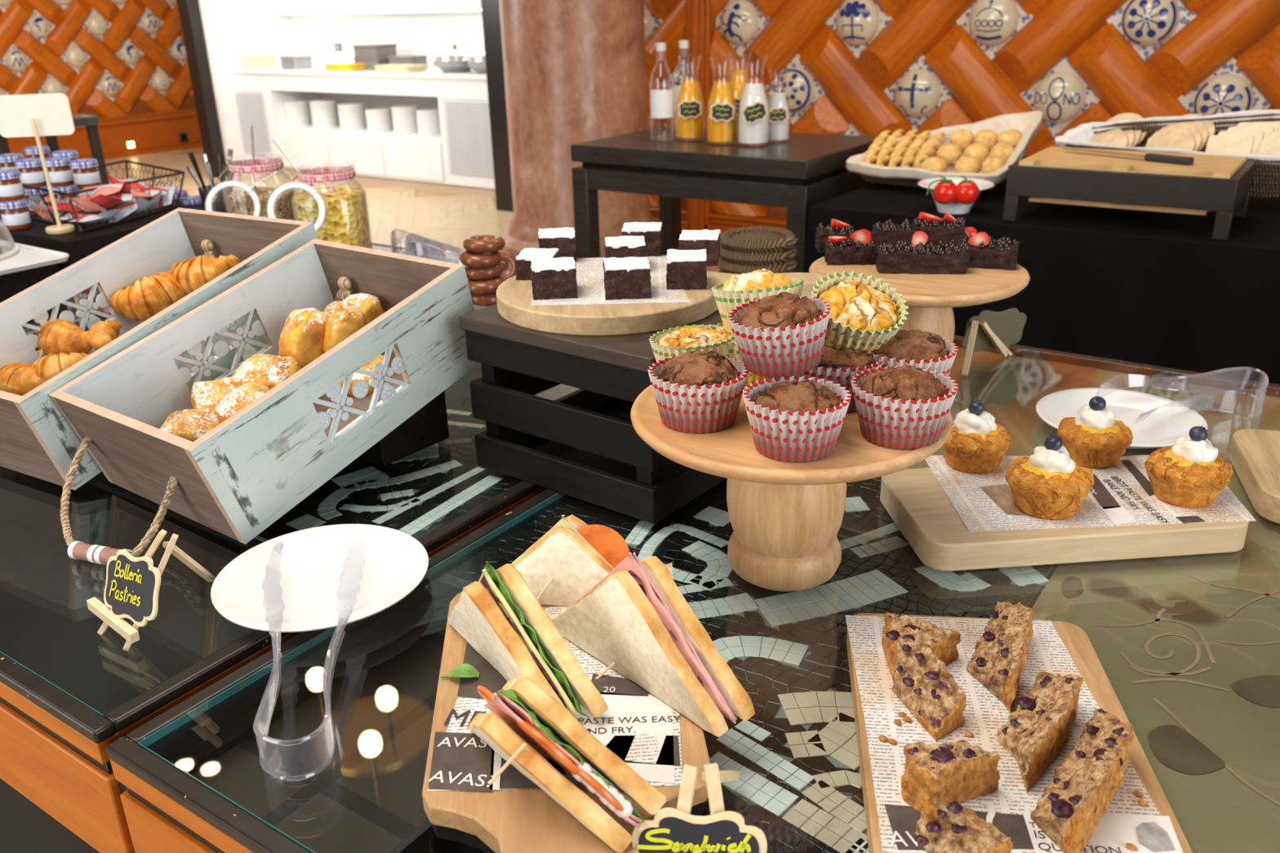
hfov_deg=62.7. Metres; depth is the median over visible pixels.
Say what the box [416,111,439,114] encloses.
plate
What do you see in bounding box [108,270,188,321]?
croissant
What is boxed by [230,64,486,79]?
countertop
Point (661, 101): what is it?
water bottle
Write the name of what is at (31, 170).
jam jar
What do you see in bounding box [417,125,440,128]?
plate
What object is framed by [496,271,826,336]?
round board
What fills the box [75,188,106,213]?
jam jar
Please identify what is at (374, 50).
box
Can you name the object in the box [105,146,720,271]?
floor
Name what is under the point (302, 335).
pastry
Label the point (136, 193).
sachet
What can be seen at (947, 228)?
chocolate cake
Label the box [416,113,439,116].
plate
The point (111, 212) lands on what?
sachet
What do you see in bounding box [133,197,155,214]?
sachet
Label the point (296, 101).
plate
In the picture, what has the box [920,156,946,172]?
bread roll
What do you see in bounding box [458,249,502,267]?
ring
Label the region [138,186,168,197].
sachet
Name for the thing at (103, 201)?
sachet
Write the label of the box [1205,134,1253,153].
bread slice
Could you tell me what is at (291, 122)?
plate
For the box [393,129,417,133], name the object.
plate
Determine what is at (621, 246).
brownie
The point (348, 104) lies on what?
plate
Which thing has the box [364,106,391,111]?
plate
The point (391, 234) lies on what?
serving tongs
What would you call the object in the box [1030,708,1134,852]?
cake slice
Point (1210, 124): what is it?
bread slice
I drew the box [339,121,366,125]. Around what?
plate
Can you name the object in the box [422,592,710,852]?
sandwich board
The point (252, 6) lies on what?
trim
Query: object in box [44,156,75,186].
jam jar
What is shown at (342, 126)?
plate
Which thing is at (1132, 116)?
bread slice
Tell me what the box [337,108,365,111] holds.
plate
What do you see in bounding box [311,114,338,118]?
plate
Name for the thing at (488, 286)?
ring
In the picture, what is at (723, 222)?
trim
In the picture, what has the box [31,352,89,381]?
croissant
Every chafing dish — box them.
[433,44,472,72]
[466,48,486,73]
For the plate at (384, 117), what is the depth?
8.95 m
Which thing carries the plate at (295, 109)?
on the plate at (300, 111)
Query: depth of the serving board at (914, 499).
1.02 m
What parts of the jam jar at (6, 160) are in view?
glass, lid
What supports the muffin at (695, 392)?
on the cake stand at (785, 517)
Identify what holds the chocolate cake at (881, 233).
on the cake stand at (931, 300)
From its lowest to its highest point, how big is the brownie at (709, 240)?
0.036 m
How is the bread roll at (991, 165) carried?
in the serving tray at (1028, 123)
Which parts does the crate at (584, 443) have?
corner post, lid, corner post, corner post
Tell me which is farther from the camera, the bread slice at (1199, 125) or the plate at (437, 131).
the plate at (437, 131)
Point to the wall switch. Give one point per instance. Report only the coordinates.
(338, 46)
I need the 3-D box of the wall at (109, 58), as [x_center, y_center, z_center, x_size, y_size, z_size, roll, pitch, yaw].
[-6.031,-4.260,10.126,0.234,3.420,4.500,13,26,32]
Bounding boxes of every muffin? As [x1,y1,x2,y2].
[647,350,748,433]
[648,324,734,362]
[709,322,772,385]
[711,268,804,336]
[726,292,831,377]
[742,375,851,462]
[795,345,885,413]
[811,271,908,352]
[850,364,958,449]
[866,328,958,377]
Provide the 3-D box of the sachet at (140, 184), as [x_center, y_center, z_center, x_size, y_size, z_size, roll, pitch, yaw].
[-1.269,-0.607,2.639,0.075,0.034,0.055,-6,23,-11]
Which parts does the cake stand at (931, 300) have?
plate, stem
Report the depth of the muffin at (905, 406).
0.86 m
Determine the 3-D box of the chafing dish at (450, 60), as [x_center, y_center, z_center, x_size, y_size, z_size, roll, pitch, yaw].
[-1.477,-2.954,8.417,0.360,0.208,0.360,13,26,32]
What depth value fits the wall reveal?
9.66 m
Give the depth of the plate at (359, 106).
9.11 m
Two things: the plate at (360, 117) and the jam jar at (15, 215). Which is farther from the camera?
the plate at (360, 117)
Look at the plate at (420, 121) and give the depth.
8.62 m
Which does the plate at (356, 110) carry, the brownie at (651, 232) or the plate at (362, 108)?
the plate at (362, 108)
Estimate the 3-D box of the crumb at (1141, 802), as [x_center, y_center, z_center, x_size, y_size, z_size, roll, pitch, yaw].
[0.329,0.246,0.688,0.005,0.004,0.007,-7,23,-14]
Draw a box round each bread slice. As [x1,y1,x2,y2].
[1088,128,1128,146]
[1105,117,1142,146]
[1107,112,1146,146]
[1123,129,1135,146]
[1145,126,1195,151]
[1160,122,1202,151]
[1183,113,1215,148]
[1185,120,1208,151]
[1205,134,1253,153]
[1217,129,1264,153]
[1227,125,1274,138]
[1236,121,1279,131]
[1256,136,1279,155]
[1269,131,1279,137]
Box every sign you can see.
[0,93,75,234]
[86,528,215,651]
[631,763,767,852]
[961,307,1026,376]
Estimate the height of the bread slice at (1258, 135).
0.081 m
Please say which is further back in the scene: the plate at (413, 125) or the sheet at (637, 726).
the plate at (413, 125)
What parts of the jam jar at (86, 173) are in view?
lid, glass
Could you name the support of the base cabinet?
on the floor
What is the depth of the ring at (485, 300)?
1.93 m
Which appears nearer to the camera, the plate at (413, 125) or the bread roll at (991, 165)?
the bread roll at (991, 165)
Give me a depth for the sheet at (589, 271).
1.21 m
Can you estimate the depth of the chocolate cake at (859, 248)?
1.46 m
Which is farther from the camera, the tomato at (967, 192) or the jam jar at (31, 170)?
the tomato at (967, 192)
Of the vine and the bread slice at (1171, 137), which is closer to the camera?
the vine
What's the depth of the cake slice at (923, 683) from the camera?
0.77 m
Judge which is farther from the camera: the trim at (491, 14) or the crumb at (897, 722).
the trim at (491, 14)
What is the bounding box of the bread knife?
[1062,147,1194,164]
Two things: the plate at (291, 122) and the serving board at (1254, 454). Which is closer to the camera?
the serving board at (1254, 454)
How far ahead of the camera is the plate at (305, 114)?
9.54 m
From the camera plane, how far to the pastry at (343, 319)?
1.27 m
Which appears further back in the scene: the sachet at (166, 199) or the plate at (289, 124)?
the plate at (289, 124)
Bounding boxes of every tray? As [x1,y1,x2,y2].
[0,240,69,275]
[241,54,276,68]
[279,54,312,69]
[324,62,366,71]
[373,63,426,72]
[845,110,1042,191]
[1055,109,1279,197]
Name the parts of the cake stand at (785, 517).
stem, plate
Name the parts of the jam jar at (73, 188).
lid, glass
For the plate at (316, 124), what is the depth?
9.37 m
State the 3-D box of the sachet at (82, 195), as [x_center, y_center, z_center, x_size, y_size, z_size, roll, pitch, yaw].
[-1.301,-0.548,2.483,0.080,0.044,0.044,7,24,21]
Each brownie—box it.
[515,248,559,279]
[530,257,577,300]
[537,226,576,262]
[603,257,651,300]
[604,235,646,257]
[621,222,662,256]
[666,248,706,289]
[678,229,720,266]
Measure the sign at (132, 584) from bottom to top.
0.107 m
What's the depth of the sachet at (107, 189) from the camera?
2.46 m
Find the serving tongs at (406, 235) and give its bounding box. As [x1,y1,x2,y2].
[404,232,451,262]
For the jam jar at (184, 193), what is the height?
0.067 m
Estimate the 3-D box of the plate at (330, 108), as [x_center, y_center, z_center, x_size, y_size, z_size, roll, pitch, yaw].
[-2.826,-2.847,9.403,0.240,0.016,0.240,13,26,32]
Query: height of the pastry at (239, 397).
0.053 m
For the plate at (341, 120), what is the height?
0.016 m
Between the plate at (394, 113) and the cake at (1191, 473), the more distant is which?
the plate at (394, 113)
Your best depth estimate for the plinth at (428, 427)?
1.30 m
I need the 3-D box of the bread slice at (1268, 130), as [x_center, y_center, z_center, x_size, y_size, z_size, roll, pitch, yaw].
[1.745,-0.821,3.013,0.121,0.081,0.056,15,27,34]
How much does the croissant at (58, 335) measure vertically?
0.060 m
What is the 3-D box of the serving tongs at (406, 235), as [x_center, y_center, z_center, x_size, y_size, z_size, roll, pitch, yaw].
[-0.434,-0.372,2.230,0.071,0.040,0.272,-21,30,-40]
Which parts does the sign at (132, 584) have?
easel leg, easel leg, easel leg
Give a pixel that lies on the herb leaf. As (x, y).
(464, 670)
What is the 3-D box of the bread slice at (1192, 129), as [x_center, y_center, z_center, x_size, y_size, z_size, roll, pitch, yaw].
[1.596,-0.845,3.124,0.140,0.110,0.066,19,30,41]
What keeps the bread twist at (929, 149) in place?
in the serving tray at (1028, 123)
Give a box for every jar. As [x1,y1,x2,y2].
[0,152,24,178]
[0,168,24,201]
[0,198,31,230]
[14,157,46,187]
[22,185,48,214]
[24,145,50,167]
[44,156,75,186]
[51,149,78,169]
[51,184,78,213]
[69,158,101,188]
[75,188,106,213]
[172,189,188,199]
[179,195,201,204]
[204,125,297,220]
[266,137,373,248]
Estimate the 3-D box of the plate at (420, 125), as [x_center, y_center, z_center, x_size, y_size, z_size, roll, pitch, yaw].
[-1.729,-2.513,8.727,0.240,0.016,0.240,13,26,32]
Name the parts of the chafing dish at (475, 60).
lid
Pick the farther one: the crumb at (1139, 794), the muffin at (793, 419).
the muffin at (793, 419)
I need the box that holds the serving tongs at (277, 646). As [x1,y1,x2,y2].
[253,538,364,781]
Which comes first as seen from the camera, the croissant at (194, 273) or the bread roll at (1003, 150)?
the croissant at (194, 273)
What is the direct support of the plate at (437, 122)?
on the plate at (420, 125)
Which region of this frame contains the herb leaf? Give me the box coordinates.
[440,663,479,678]
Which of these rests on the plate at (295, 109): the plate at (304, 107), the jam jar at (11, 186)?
the plate at (304, 107)
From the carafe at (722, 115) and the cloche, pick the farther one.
the carafe at (722, 115)
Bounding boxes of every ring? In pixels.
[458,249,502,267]
[462,235,505,253]
[464,261,504,279]
[466,275,505,294]
[471,291,497,306]
[497,250,515,279]
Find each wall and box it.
[0,0,195,117]
[289,10,484,66]
[644,0,1279,218]
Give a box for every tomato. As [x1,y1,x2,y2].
[933,175,957,204]
[955,175,978,204]
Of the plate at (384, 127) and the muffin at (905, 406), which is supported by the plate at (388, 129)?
the plate at (384, 127)
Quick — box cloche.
[0,218,18,257]
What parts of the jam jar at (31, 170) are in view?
lid, glass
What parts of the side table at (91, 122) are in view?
leg, leg, leg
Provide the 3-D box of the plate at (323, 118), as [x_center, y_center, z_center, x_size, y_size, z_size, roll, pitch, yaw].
[-2.824,-2.773,9.433,0.240,0.016,0.240,13,26,32]
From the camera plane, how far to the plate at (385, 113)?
8.93 m
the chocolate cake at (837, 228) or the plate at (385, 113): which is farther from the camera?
the plate at (385, 113)
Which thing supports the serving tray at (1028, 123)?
on the buffet counter at (1148, 287)
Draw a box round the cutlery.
[186,148,234,207]
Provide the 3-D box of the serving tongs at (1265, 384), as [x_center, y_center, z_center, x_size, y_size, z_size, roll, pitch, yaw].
[0.703,-0.038,1.358,0.271,0.052,0.091,-9,24,-19]
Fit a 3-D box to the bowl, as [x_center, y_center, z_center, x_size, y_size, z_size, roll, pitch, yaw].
[0.917,-0.669,3.061,0.214,0.081,0.214,13,26,32]
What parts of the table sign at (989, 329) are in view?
easel leg, easel leg, easel leg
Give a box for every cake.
[814,218,855,252]
[824,229,876,265]
[871,217,915,245]
[875,231,969,274]
[911,212,966,245]
[942,399,1011,473]
[958,226,1019,271]
[1004,434,1094,519]
[1057,395,1133,468]
[1144,426,1233,508]
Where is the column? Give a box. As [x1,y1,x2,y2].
[498,0,654,257]
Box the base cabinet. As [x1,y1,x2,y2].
[230,64,495,197]
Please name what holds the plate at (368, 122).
on the plate at (386, 123)
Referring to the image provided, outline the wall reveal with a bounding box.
[198,0,294,173]
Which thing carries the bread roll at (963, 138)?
in the serving tray at (1028, 123)
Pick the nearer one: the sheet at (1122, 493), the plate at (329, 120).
the sheet at (1122, 493)
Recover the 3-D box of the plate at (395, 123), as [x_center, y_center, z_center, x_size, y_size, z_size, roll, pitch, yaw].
[-1.966,-2.569,8.880,0.240,0.016,0.240,13,26,32]
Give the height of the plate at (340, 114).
0.016 m
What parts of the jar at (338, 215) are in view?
lid, glass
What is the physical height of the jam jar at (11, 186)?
0.067 m
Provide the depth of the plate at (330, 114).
9.33 m
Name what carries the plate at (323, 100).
on the plate at (330, 103)
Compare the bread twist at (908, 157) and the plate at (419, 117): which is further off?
the plate at (419, 117)
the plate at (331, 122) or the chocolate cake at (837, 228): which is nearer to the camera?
the chocolate cake at (837, 228)
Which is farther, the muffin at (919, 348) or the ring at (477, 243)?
the ring at (477, 243)
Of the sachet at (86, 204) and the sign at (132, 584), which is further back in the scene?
the sachet at (86, 204)
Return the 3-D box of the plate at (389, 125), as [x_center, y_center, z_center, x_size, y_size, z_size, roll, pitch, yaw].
[-2.233,-2.603,9.065,0.240,0.016,0.240,13,26,32]
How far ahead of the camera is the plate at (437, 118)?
8.61 m
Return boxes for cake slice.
[881,612,960,683]
[891,638,966,741]
[901,740,1000,813]
[915,793,1013,852]
[966,600,1034,713]
[996,671,1083,792]
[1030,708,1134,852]
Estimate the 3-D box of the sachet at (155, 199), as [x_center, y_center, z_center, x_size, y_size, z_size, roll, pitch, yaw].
[-1.207,-0.556,2.606,0.045,0.070,0.082,-20,28,-37]
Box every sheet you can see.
[426,562,682,791]
[530,255,689,305]
[844,615,1182,852]
[924,455,1256,531]
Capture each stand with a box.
[630,375,952,591]
[808,256,1030,377]
[1002,146,1256,239]
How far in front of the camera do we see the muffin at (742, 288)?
0.99 m
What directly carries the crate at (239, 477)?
on the buffet table at (69, 691)
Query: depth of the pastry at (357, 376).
1.27 m
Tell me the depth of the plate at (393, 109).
8.75 m
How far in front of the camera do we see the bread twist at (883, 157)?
3.54 m
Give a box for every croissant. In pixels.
[0,362,45,395]
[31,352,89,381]
[35,318,93,355]
[87,320,121,350]
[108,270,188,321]
[170,254,240,293]
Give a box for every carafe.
[675,54,705,140]
[706,55,737,144]
[728,52,751,137]
[737,53,769,146]
[767,67,790,142]
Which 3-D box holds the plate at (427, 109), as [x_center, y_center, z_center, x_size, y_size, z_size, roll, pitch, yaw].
[-1.732,-2.617,8.686,0.240,0.016,0.240,13,26,32]
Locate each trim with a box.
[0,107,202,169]
[177,0,226,177]
[244,0,481,13]
[480,0,513,211]
[648,206,786,235]
[685,0,715,230]
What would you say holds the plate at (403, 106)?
on the plate at (393, 109)
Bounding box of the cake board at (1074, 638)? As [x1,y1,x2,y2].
[846,613,1192,852]
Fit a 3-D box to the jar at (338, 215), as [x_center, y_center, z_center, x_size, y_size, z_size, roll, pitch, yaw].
[-0.688,-0.482,2.253,0.186,0.260,0.200,-3,22,-3]
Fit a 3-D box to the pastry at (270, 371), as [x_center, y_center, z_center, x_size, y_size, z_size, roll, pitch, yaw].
[-0.448,-0.057,1.260,0.082,0.053,0.064,2,23,10]
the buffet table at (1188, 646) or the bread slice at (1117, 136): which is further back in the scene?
the bread slice at (1117, 136)
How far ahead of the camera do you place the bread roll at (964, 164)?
3.29 m
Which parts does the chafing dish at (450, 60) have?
lid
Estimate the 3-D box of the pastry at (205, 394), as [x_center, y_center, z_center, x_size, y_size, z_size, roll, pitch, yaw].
[-0.500,-0.026,1.247,0.059,0.054,0.075,-11,24,-22]
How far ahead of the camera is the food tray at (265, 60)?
9.69 m
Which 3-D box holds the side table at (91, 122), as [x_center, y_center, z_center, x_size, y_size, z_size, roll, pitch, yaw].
[-4.390,-1.830,7.591,0.730,0.760,0.750,13,26,32]
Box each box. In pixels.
[352,43,396,57]
[353,56,389,70]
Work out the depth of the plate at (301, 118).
9.55 m
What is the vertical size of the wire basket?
0.080 m
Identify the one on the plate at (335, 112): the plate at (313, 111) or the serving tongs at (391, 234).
the plate at (313, 111)
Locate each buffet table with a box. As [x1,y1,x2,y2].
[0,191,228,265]
[0,242,580,852]
[106,335,1279,852]
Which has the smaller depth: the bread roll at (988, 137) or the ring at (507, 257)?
the ring at (507, 257)
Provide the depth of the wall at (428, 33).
9.37 m
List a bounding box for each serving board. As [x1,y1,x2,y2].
[880,454,1248,571]
[1229,429,1279,524]
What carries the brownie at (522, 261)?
on the sheet at (589, 271)
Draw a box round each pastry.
[159,408,219,441]
[190,377,235,408]
[214,382,270,423]
[230,354,301,389]
[278,307,325,368]
[323,301,367,353]
[339,354,391,396]
[342,293,384,324]
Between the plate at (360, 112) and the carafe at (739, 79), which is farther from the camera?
the plate at (360, 112)
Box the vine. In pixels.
[926,178,952,195]
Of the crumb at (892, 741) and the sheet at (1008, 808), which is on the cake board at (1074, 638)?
the sheet at (1008, 808)
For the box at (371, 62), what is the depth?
8.94 m
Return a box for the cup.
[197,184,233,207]
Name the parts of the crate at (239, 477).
rope handle, panel, panel, panel, panel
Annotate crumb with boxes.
[878,735,887,741]
[888,738,897,745]
[893,719,902,724]
[897,711,906,717]
[902,716,912,722]
[964,731,973,737]
[1125,843,1137,850]
[1133,791,1143,798]
[1137,799,1148,806]
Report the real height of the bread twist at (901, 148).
0.084 m
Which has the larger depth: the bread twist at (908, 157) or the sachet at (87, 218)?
the bread twist at (908, 157)
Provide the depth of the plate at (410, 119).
8.77 m
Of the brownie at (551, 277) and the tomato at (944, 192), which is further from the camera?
the tomato at (944, 192)
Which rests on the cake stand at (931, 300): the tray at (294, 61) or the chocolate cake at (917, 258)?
the chocolate cake at (917, 258)
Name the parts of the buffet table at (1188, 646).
rail, rail, mosaic panel, rail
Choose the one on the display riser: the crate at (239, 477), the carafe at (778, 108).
the carafe at (778, 108)
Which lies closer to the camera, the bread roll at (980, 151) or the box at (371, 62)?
the bread roll at (980, 151)
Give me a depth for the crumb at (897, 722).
0.77 m
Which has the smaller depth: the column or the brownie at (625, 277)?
the brownie at (625, 277)
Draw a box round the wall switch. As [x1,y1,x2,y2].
[333,43,342,51]
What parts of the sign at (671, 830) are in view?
easel leg, easel leg, easel leg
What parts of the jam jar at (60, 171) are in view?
lid, glass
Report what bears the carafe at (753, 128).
on the display riser
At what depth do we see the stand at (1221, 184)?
2.76 m
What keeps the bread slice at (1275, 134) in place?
in the serving tray at (1266, 176)
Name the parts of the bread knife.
blade, handle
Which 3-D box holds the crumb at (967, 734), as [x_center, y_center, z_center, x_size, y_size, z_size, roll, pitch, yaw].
[0.237,0.222,0.755,0.007,0.004,0.005,13,26,32]
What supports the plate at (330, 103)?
on the plate at (332, 104)
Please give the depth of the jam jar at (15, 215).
2.42 m
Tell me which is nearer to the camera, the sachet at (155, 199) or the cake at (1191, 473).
the cake at (1191, 473)
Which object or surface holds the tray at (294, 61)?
on the countertop
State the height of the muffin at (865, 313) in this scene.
0.076 m
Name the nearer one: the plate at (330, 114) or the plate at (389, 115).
the plate at (389, 115)
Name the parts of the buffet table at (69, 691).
panel, rail, rail, mosaic panel, rail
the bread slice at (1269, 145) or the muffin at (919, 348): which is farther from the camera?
the bread slice at (1269, 145)
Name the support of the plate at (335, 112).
on the plate at (330, 114)
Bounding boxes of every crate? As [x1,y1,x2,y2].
[0,207,317,490]
[48,239,479,564]
[458,303,726,524]
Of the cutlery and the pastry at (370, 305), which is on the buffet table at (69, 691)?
the cutlery
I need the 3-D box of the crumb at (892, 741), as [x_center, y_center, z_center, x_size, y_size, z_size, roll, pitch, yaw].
[0.180,0.225,0.750,0.007,0.004,0.005,13,26,32]
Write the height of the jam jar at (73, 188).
0.067 m
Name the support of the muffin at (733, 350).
on the cake stand at (785, 517)
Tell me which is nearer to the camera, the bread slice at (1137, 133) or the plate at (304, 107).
the bread slice at (1137, 133)
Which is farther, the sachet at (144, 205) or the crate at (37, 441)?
the sachet at (144, 205)
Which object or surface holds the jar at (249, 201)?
on the buffet table at (69, 691)
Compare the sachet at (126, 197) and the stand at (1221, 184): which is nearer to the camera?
the sachet at (126, 197)
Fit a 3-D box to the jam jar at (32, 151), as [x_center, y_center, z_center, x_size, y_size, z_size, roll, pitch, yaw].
[-1.620,-0.721,2.833,0.062,0.067,0.062,5,23,16]
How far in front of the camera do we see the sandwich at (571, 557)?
0.91 m
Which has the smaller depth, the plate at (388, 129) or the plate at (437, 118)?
the plate at (437, 118)
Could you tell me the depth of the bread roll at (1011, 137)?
3.51 m
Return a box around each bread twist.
[864,129,891,164]
[875,128,904,165]
[888,128,918,167]
[900,129,931,167]
[913,132,946,168]
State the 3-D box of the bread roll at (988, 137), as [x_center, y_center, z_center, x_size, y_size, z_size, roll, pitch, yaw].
[1.179,-0.979,3.581,0.080,0.064,0.097,15,27,34]
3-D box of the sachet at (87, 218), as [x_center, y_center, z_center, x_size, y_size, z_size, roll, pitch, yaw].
[-1.268,-0.479,2.420,0.056,0.020,0.076,8,24,22]
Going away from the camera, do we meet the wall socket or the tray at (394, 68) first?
the tray at (394, 68)
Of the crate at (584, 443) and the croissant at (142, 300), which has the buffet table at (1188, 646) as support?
the crate at (584, 443)
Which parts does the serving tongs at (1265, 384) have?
edge rail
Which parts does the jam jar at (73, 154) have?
lid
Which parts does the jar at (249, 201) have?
lid, glass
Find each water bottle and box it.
[649,42,673,141]
[673,40,695,132]
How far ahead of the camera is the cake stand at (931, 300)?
1.38 m
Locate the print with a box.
[884,804,1182,852]
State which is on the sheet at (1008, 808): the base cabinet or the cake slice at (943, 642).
the cake slice at (943, 642)
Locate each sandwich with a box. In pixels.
[448,560,608,719]
[467,677,666,852]
[511,515,629,606]
[551,552,755,737]
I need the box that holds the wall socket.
[178,132,188,142]
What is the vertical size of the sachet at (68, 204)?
0.023 m
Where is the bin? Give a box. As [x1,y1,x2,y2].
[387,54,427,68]
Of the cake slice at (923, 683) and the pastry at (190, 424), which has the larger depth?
the pastry at (190, 424)
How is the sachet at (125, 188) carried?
in the wire basket
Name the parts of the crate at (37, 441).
panel, panel, panel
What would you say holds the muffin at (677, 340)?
on the cake stand at (785, 517)
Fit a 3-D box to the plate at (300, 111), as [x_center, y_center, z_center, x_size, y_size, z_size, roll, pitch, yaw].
[-3.132,-2.890,9.613,0.240,0.016,0.240,13,26,32]
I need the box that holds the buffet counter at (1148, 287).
[804,155,1279,384]
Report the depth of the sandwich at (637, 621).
0.78 m
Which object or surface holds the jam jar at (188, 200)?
on the buffet table at (69, 691)
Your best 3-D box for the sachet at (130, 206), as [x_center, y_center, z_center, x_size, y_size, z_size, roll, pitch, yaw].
[-1.233,-0.513,2.502,0.078,0.055,0.051,-8,23,-16]
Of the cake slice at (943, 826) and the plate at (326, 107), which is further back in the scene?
the plate at (326, 107)
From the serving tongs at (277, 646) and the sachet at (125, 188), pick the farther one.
the sachet at (125, 188)
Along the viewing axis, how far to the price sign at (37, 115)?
2.32 m
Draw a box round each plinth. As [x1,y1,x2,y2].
[0,263,58,302]
[357,390,448,466]
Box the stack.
[717,226,797,274]
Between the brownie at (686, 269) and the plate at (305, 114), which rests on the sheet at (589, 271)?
the brownie at (686, 269)
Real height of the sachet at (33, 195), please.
0.055 m
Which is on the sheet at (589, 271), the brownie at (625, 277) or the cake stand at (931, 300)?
the brownie at (625, 277)
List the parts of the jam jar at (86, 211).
glass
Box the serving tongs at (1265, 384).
[1094,366,1268,420]
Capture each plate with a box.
[210,524,428,632]
[282,99,309,103]
[282,102,309,105]
[283,103,309,106]
[283,106,310,109]
[283,107,310,111]
[284,109,311,112]
[284,111,311,114]
[284,112,311,116]
[284,115,311,118]
[284,116,311,119]
[285,118,311,121]
[285,120,311,124]
[285,122,311,125]
[309,98,337,102]
[309,101,337,104]
[309,102,337,106]
[310,105,337,108]
[310,106,337,110]
[310,108,337,112]
[311,110,338,114]
[311,112,337,115]
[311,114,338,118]
[311,115,338,119]
[311,118,339,121]
[311,120,339,123]
[311,121,339,125]
[312,123,339,127]
[337,102,365,106]
[337,104,365,108]
[337,106,365,110]
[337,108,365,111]
[337,110,365,114]
[337,112,365,115]
[338,114,365,117]
[338,115,365,119]
[338,118,366,121]
[339,120,366,123]
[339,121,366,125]
[339,124,367,127]
[340,125,367,128]
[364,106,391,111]
[364,110,391,113]
[365,112,391,115]
[365,114,391,117]
[365,115,392,119]
[366,118,392,121]
[366,120,392,123]
[366,121,392,124]
[366,125,393,128]
[367,124,392,127]
[367,127,393,131]
[391,104,420,109]
[391,106,420,111]
[391,110,416,112]
[391,111,416,115]
[391,114,417,116]
[392,115,416,119]
[392,118,417,120]
[392,120,416,123]
[392,121,417,124]
[392,124,417,126]
[393,125,417,128]
[393,128,417,130]
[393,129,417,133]
[415,107,439,112]
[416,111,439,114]
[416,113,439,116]
[416,115,439,118]
[416,117,439,120]
[416,120,439,122]
[417,121,439,124]
[417,123,439,126]
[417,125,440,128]
[417,127,440,130]
[417,129,440,132]
[417,131,440,134]
[1035,387,1207,448]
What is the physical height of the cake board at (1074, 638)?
0.022 m
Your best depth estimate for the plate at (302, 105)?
9.50 m
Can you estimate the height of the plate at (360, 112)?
0.016 m
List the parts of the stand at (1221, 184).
frame, frame, frame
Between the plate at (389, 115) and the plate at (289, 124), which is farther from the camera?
the plate at (289, 124)
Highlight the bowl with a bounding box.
[917,177,994,213]
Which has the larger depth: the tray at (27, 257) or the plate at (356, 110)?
the plate at (356, 110)
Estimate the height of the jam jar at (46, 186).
0.067 m
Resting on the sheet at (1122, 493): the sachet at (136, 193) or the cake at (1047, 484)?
the cake at (1047, 484)
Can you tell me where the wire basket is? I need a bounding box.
[22,160,185,232]
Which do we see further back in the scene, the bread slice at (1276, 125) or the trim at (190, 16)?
the trim at (190, 16)
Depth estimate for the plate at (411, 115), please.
8.76 m
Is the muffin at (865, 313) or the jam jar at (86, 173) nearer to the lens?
the muffin at (865, 313)
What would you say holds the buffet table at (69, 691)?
on the floor
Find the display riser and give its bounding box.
[570,125,876,272]
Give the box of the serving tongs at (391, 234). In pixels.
[389,228,452,259]
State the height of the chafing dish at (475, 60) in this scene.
0.208 m
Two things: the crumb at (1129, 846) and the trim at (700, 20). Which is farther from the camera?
the trim at (700, 20)
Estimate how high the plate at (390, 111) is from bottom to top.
0.016 m
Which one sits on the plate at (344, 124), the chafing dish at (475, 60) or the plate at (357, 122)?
the plate at (357, 122)
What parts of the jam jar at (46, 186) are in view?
lid, glass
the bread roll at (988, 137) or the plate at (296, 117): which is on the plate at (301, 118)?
the plate at (296, 117)
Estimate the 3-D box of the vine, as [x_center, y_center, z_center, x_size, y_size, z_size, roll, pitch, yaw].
[0.843,-0.674,2.956,0.070,0.045,0.010,2,22,8]
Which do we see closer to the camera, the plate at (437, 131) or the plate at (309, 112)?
the plate at (437, 131)
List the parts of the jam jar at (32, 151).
lid, glass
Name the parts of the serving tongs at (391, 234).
edge rail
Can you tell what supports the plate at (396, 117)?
on the plate at (410, 119)
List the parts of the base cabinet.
door, drawer, drawer, drawer, door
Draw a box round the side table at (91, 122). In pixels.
[0,113,110,185]
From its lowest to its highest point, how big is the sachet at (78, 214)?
0.021 m
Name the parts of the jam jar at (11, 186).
lid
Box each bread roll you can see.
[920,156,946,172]
[936,143,962,164]
[950,128,973,149]
[954,155,981,173]
[963,142,989,163]
[973,128,998,148]
[982,156,1007,173]
[989,142,1015,159]
[997,128,1022,148]
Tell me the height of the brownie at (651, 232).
0.036 m
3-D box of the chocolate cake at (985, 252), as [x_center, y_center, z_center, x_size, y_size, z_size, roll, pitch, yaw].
[0.480,-0.247,1.448,0.082,0.050,0.073,7,24,19]
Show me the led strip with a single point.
(454, 10)
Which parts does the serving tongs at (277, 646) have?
edge rail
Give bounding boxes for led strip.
[255,8,481,15]
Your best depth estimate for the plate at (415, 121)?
8.78 m
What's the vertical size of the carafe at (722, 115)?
0.300 m
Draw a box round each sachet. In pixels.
[26,194,45,203]
[32,194,65,221]
[47,199,84,212]
[59,211,85,221]
[66,196,108,212]
[70,213,111,223]
[77,184,106,199]
[88,181,124,199]
[88,194,124,208]
[97,208,124,221]
[106,173,131,193]
[108,196,137,222]
[110,192,133,202]
[115,190,156,198]
[119,177,153,190]
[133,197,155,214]
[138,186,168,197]
[145,189,162,213]
[153,184,175,208]
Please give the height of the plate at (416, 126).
0.016 m

